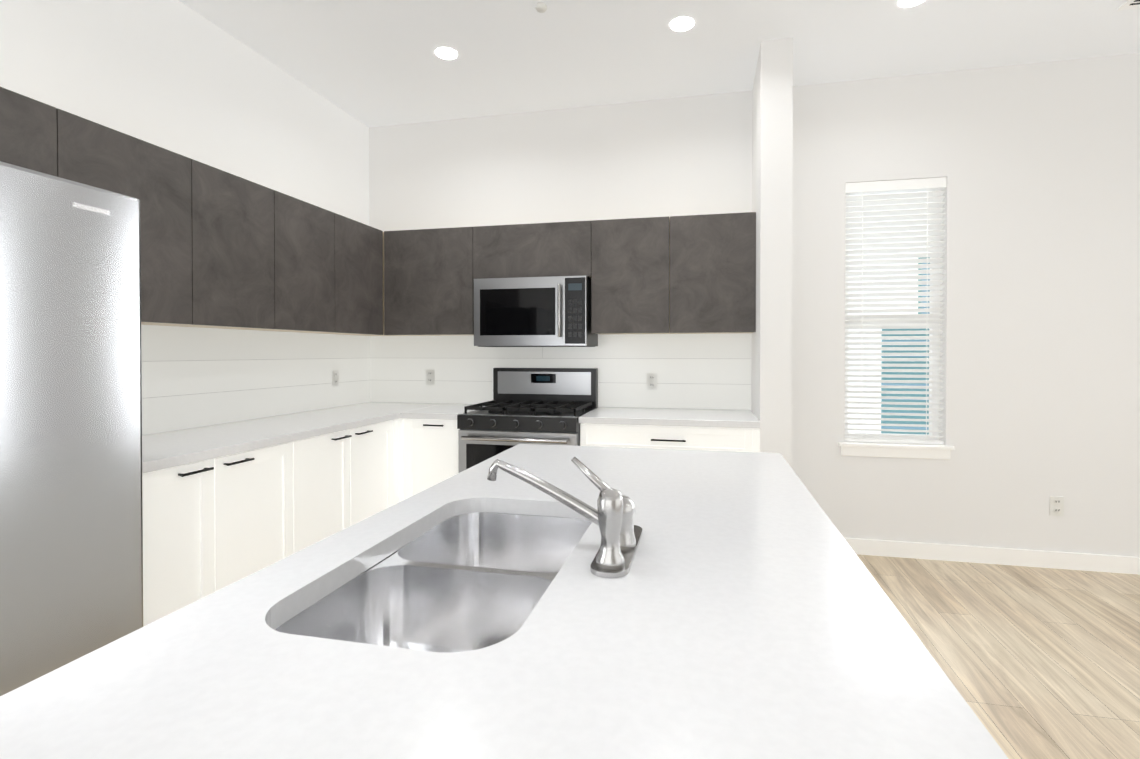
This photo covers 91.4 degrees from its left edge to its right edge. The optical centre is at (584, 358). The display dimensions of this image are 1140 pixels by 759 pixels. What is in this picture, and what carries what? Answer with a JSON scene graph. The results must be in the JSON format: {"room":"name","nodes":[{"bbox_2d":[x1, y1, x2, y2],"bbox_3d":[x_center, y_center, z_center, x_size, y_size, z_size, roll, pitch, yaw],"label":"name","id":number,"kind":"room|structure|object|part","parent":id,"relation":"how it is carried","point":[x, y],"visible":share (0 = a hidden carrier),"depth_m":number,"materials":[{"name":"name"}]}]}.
{"room":"kitchen","nodes":[
{"label":"kitchen","id":0,"kind":"room"},
{"bbox_2d":[0,0,368,435],"bbox_3d":[-2.498,-0.235,0.930,0.160,3.050,7.320,0,1,12],"label":"wall","id":1,"kind":"structure","parent":0,"point":[179,77],"depth_m":2.80,"materials":[{"name":"white paint"}]},
{"bbox_2d":[0,87,39,171],"bbox_3d":[-2.069,-0.717,1.734,0.328,0.320,0.522,0,1,12],"label":"upper cabinet","id":2,"kind":"object","parent":1,"relation":"attached to","point":[19,114],"depth_m":1.85,"materials":[{"name":"grey wood"}]},
{"bbox_2d":[40,102,199,326],"bbox_3d":[-1.962,-0.517,2.226,0.328,0.730,0.567,0,1,12],"label":"upper cabinet","id":3,"kind":"object","parent":1,"relation":"attached to","point":[73,147],"depth_m":2.28,"materials":[{"name":"grey wood"}]},
{"bbox_2d":[196,161,279,330],"bbox_3d":[-1.850,-0.522,2.739,0.328,0.730,0.483,0,1,12],"label":"upper cabinet","id":4,"kind":"object","parent":1,"relation":"attached to","point":[220,249],"depth_m":2.71,"materials":[{"name":"grey wood"}]},
{"bbox_2d":[141,325,368,434],"bbox_3d":[-1.932,0.095,3.138,0.004,0.515,2.430,0,1,12],"label":"tile backsplash","id":5,"kind":"structure","parent":1,"relation":"attached to","point":[193,377],"depth_m":3.12,"materials":[{"name":"white tile"}]},
{"bbox_2d":[332,370,338,386],"bbox_3d":[-1.758,0.142,3.925,0.008,0.116,0.072,0,1,12],"label":"outlet","id":6,"kind":"object","parent":5,"relation":"attached to","point":[335,377],"visible":1,"depth_m":3.92,"materials":[{"name":"white plastic"}]},
{"bbox_2d":[278,192,339,334],"bbox_3d":[-1.746,-0.526,3.215,0.328,0.730,0.490,0,1,12],"label":"upper cabinet","id":7,"kind":"object","parent":1,"relation":"attached to","point":[309,233],"depth_m":3.20,"materials":[{"name":"grey wood"}]},
{"bbox_2d":[340,215,382,334],"bbox_3d":[-1.638,-0.531,3.708,0.328,0.730,0.520,0,1,12],"label":"upper cabinet","id":8,"kind":"object","parent":1,"relation":"attached to","point":[361,245],"depth_m":3.68,"materials":[{"name":"grey wood"}]},
{"bbox_2d":[358,335,399,335],"bbox_3d":[-1.547,-0.535,4.127,0.328,0.730,0.338,0,1,12],"label":"upper cabinet","id":9,"kind":"object","parent":1,"relation":"attached to","point":[358,335],"depth_m":4.18,"materials":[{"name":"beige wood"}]},
{"bbox_2d":[179,0,1139,126],"bbox_3d":[0.951,-1.813,0.162,7.220,0.120,7.320,0,1,12],"label":"ceiling","id":10,"kind":"structure","parent":0,"point":[373,63],"depth_m":3.15,"materials":[{"name":"white paint"}]},
{"bbox_2d":[435,48,456,58],"bbox_3d":[-0.806,-1.778,3.248,0.124,0.007,0.124,0,1,12],"label":"recessed light","id":11,"kind":"object","parent":10,"relation":"in","point":[446,53],"visible":1,"depth_m":3.24,"materials":[{"name":"white"}]},
{"bbox_2d":[535,2,546,12],"bbox_3d":[-0.217,-1.765,2.802,0.060,0.024,0.060,0,1,12],"label":"smoke detector","id":12,"kind":"object","parent":10,"relation":"attached to","point":[540,7],"visible":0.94,"depth_m":2.79,"materials":[{"name":"white plastic"}]},
{"bbox_2d":[670,17,693,30],"bbox_3d":[0.521,-1.775,2.958,0.124,0.007,0.124,0,1,12],"label":"recessed light","id":13,"kind":"object","parent":10,"relation":"in","point":[682,24],"visible":1,"depth_m":2.96,"materials":[{"name":"white"}]},
{"bbox_2d":[899,0,923,6],"bbox_3d":[1.625,-1.773,2.748,0.124,0.007,0.124,0,1,12],"label":"recessed light","id":14,"kind":"object","parent":10,"relation":"in","point":[906,3],"visible":1,"depth_m":2.77,"materials":[{"name":"white"}]},
{"bbox_2d":[1117,0,1139,9],"bbox_3d":[2.912,-1.771,2.671,0.460,0.009,0.220,0,1,12],"label":"ceiling vent","id":15,"kind":"object","parent":10,"relation":"in","point":[1130,4],"visible":1,"depth_m":2.79,"materials":[{"name":"white"}]},
{"bbox_2d":[369,53,1139,556],"bbox_3d":[1.715,-0.261,3.674,6.900,3.050,0.160,0,1,12],"label":"wall","id":16,"kind":"structure","parent":0,"point":[1037,165],"depth_m":3.46,"materials":[{"name":"white paint"}]},
{"bbox_2d":[383,227,474,335],"bbox_3d":[-1.064,-0.534,4.027,0.694,0.730,0.328,0,1,12],"label":"upper cabinet","id":17,"kind":"object","parent":16,"relation":"attached to","point":[429,274],"depth_m":3.86,"materials":[{"name":"grey wood"}]},
{"bbox_2d":[475,221,590,278],"bbox_3d":[-0.323,-0.717,3.863,0.824,0.360,0.328,0,1,12],"label":"upper cabinet","id":18,"kind":"object","parent":16,"relation":"attached to","point":[555,248],"depth_m":3.70,"materials":[{"name":"grey wood"}]},
{"bbox_2d":[474,275,597,346],"bbox_3d":[-0.326,-0.305,3.808,0.770,0.452,0.440,0,1,12],"label":"over-the-range microwave","id":19,"kind":"object","parent":18,"relation":"attached to","point":[553,311],"visible":0.98,"depth_m":3.63,"materials":[{"name":"silver metal"}]},
{"bbox_2d":[369,333,750,409],"bbox_3d":[-0.277,-0.097,4.025,2.858,0.883,0.005,0,1,12],"label":"tile backsplash","id":20,"kind":"structure","parent":16,"relation":"attached to","point":[694,371],"depth_m":3.93,"materials":[{"name":"white tile"}]},
{"bbox_2d":[426,369,434,384],"bbox_3d":[-1.171,0.144,4.220,0.072,0.116,0.011,0,1,12],"label":"outlet","id":21,"kind":"object","parent":20,"relation":"attached to","point":[430,377],"visible":1,"depth_m":4.22,"materials":[{"name":"white plastic"}]},
{"bbox_2d":[647,373,656,389],"bbox_3d":[0.470,0.163,3.862,0.072,0.116,0.011,0,1,12],"label":"outlet","id":22,"kind":"object","parent":20,"relation":"attached to","point":[651,381],"visible":1,"depth_m":3.86,"materials":[{"name":"white plastic"}]},
{"bbox_2d":[588,216,670,333],"bbox_3d":[0.326,-0.531,3.723,0.505,0.730,0.328,0,1,12],"label":"upper cabinet","id":23,"kind":"object","parent":16,"relation":"attached to","point":[630,277],"depth_m":3.56,"materials":[{"name":"grey wood"}]},
{"bbox_2d":[671,212,755,333],"bbox_3d":[0.829,-0.530,3.613,0.523,0.730,0.328,0,1,12],"label":"upper cabinet","id":24,"kind":"object","parent":16,"relation":"attached to","point":[692,274],"depth_m":3.45,"materials":[{"name":"grey wood"}]},
{"bbox_2d":[838,190,954,458],"bbox_3d":[1.989,-0.251,3.591,0.670,1.763,0.185,0,1,12],"label":"window","id":25,"kind":"structure","parent":16,"relation":"in","point":[930,401],"depth_m":3.58,"materials":[{"name":"white plastic"}]},
{"bbox_2d":[844,177,945,443],"bbox_3d":[1.985,-0.294,3.573,0.582,1.672,0.066,0,1,12],"label":"window blind","id":26,"kind":"object","parent":25,"relation":"attached to","point":[895,187],"visible":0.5,"depth_m":3.57,"materials":[{"name":"white plastic"}]},
{"bbox_2d":[844,538,1139,574],"bbox_3d":[3.163,1.218,3.280,3.840,0.100,0.014,0,1,12],"label":"baseboard","id":27,"kind":"structure","parent":16,"relation":"attached to","point":[1039,558],"depth_m":3.39,"materials":[{"name":"white wood"}]},
{"bbox_2d":[1050,496,1063,515],"bbox_3d":[2.849,0.893,3.349,0.072,0.116,0.011,0,1,12],"label":"outlet","id":28,"kind":"object","parent":16,"relation":"attached to","point":[1056,505],"visible":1,"depth_m":3.35,"materials":[{"name":"white plastic"}]},
{"bbox_2d":[751,38,792,467],"bbox_3d":[1.140,-0.258,3.410,0.170,3.050,0.600,0,1,12],"label":"wall column","id":29,"kind":"structure","parent":0,"point":[772,179],"depth_m":3.12,"materials":[{"name":"white paint"}]},
{"bbox_2d":[856,554,1139,758],"bbox_3d":[0.951,1.347,0.191,7.220,0.100,7.320,0,1,12],"label":"floor","id":30,"kind":"structure","parent":0,"point":[1037,663],"depth_m":2.47,"materials":[{"name":"wood"}]},
{"bbox_2d":[142,419,398,625],"bbox_3d":[-1.618,0.833,3.080,0.642,0.875,2.438,0,1,12],"label":"base cabinet","id":31,"kind":"object","parent":30,"relation":"on","point":[217,528],"depth_m":2.46,"materials":[{"name":"white wood"}]},
{"bbox_3d":[-1.392,0.436,2.688,0.034,0.011,1.223,0,1,12],"label":"left base cabinet handle","id":32,"kind":"part","parent":31,"relation":"part of","materials":[{"name":"black metal"}]},
{"bbox_2d":[142,402,484,473],"bbox_3d":[-1.420,0.375,3.030,1.047,0.039,2.443,0,1,12],"label":"countertop","id":33,"kind":"structure","parent":31,"relation":"on","point":[164,450],"depth_m":2.79,"materials":[{"name":"white stone"}]},
{"bbox_2d":[398,418,459,501],"bbox_3d":[-0.969,0.825,3.858,0.514,0.875,0.642,0,1,12],"label":"base cabinet","id":34,"kind":"object","parent":30,"relation":"on","point":[427,456],"depth_m":3.58,"materials":[{"name":"white wood"}]},
{"bbox_3d":[-0.958,0.428,3.541,0.135,0.011,0.034,0,1,12],"label":"base cabinet handle","id":35,"kind":"part","parent":34,"relation":"part of","materials":[{"name":"black metal"}]},
{"bbox_2d":[457,368,597,472],"bbox_3d":[-0.352,0.669,3.677,0.760,1.190,0.722,0,1,12],"label":"gas range","id":36,"kind":"object","parent":30,"relation":"on","point":[548,406],"visible":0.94,"depth_m":3.46,"materials":[{"name":"grey metal"}]},
{"bbox_2d":[580,424,759,451],"bbox_3d":[0.543,0.828,3.528,1.040,0.875,0.642,0,1,12],"label":"base cabinet","id":37,"kind":"object","parent":30,"relation":"on","point":[695,438],"depth_m":3.24,"materials":[{"name":"white wood"}]},
{"bbox_3d":[0.458,0.535,3.232,0.335,0.127,0.034,0,1,12],"label":"base cabinet handle","id":38,"kind":"part","parent":37,"relation":"part of","materials":[{"name":"black metal"}]},
{"bbox_2d":[579,407,759,427],"bbox_3d":[0.542,0.370,3.528,1.043,0.039,0.633,0,1,12],"label":"countertop","id":39,"kind":"structure","parent":37,"relation":"on","point":[682,417],"depth_m":3.31,"materials":[{"name":"white stone"}]},
{"bbox_3d":[-0.206,0.853,0.854,0.725,0.875,2.850,0,1,12],"label":"kitchen island","id":40,"kind":"object","parent":30,"relation":"on","visible":0},
{"bbox_2d":[0,444,1007,758],"bbox_3d":[-0.072,0.396,0.820,1.050,0.039,2.910,0,1,12],"label":"island countertop","id":41,"kind":"structure","parent":40,"relation":"on","point":[744,608],"depth_m":0.69,"materials":[{"name":"white stone"}]},
{"bbox_2d":[275,512,591,652],"bbox_3d":[-0.220,0.514,1.094,0.453,0.200,0.790,0,1,12],"label":"double-bowl sink","id":42,"kind":"object","parent":41,"relation":"in","point":[468,582],"visible":0.38,"depth_m":1.10,"materials":[{"name":"silver metal"}]},
{"bbox_2d":[487,457,641,577],"bbox_3d":[-0.049,0.284,1.106,0.306,0.178,0.276,0,1,12],"label":"kitchen faucet","id":43,"kind":"object","parent":41,"relation":"on","point":[611,516],"visible":1,"depth_m":1.05,"materials":[{"name":"silver metal"}]},
{"bbox_3d":[-1.917,0.396,1.398,0.753,1.780,0.910,0,1,12],"label":"refrigerator","id":44,"kind":"object","parent":30,"relation":"on","visible":0},
{"bbox_2d":[0,161,143,695],"bbox_3d":[-1.440,0.358,1.468,0.155,1.705,0.564,0,1,12],"label":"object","id":45,"kind":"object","parent":44,"relation":"attached to","point":[71,537],"depth_m":1.53,"materials":[{"name":"silver metal"}]},
{"bbox_3d":[-1.416,0.138,1.411,0.084,1.141,0.466,0,1,12],"label":"refrigerator handle","id":46,"kind":"part","parent":45,"relation":"part of","materials":[{"name":"silver metal"}]},
{"label":"outside","id":47,"kind":"structure","parent":0,"visible":0},
{"bbox_2d":[848,191,929,434],"bbox_3d":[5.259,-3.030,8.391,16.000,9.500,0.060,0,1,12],"label":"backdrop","id":48,"kind":"structure","parent":47,"point":[888,400],"depth_m":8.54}
]}

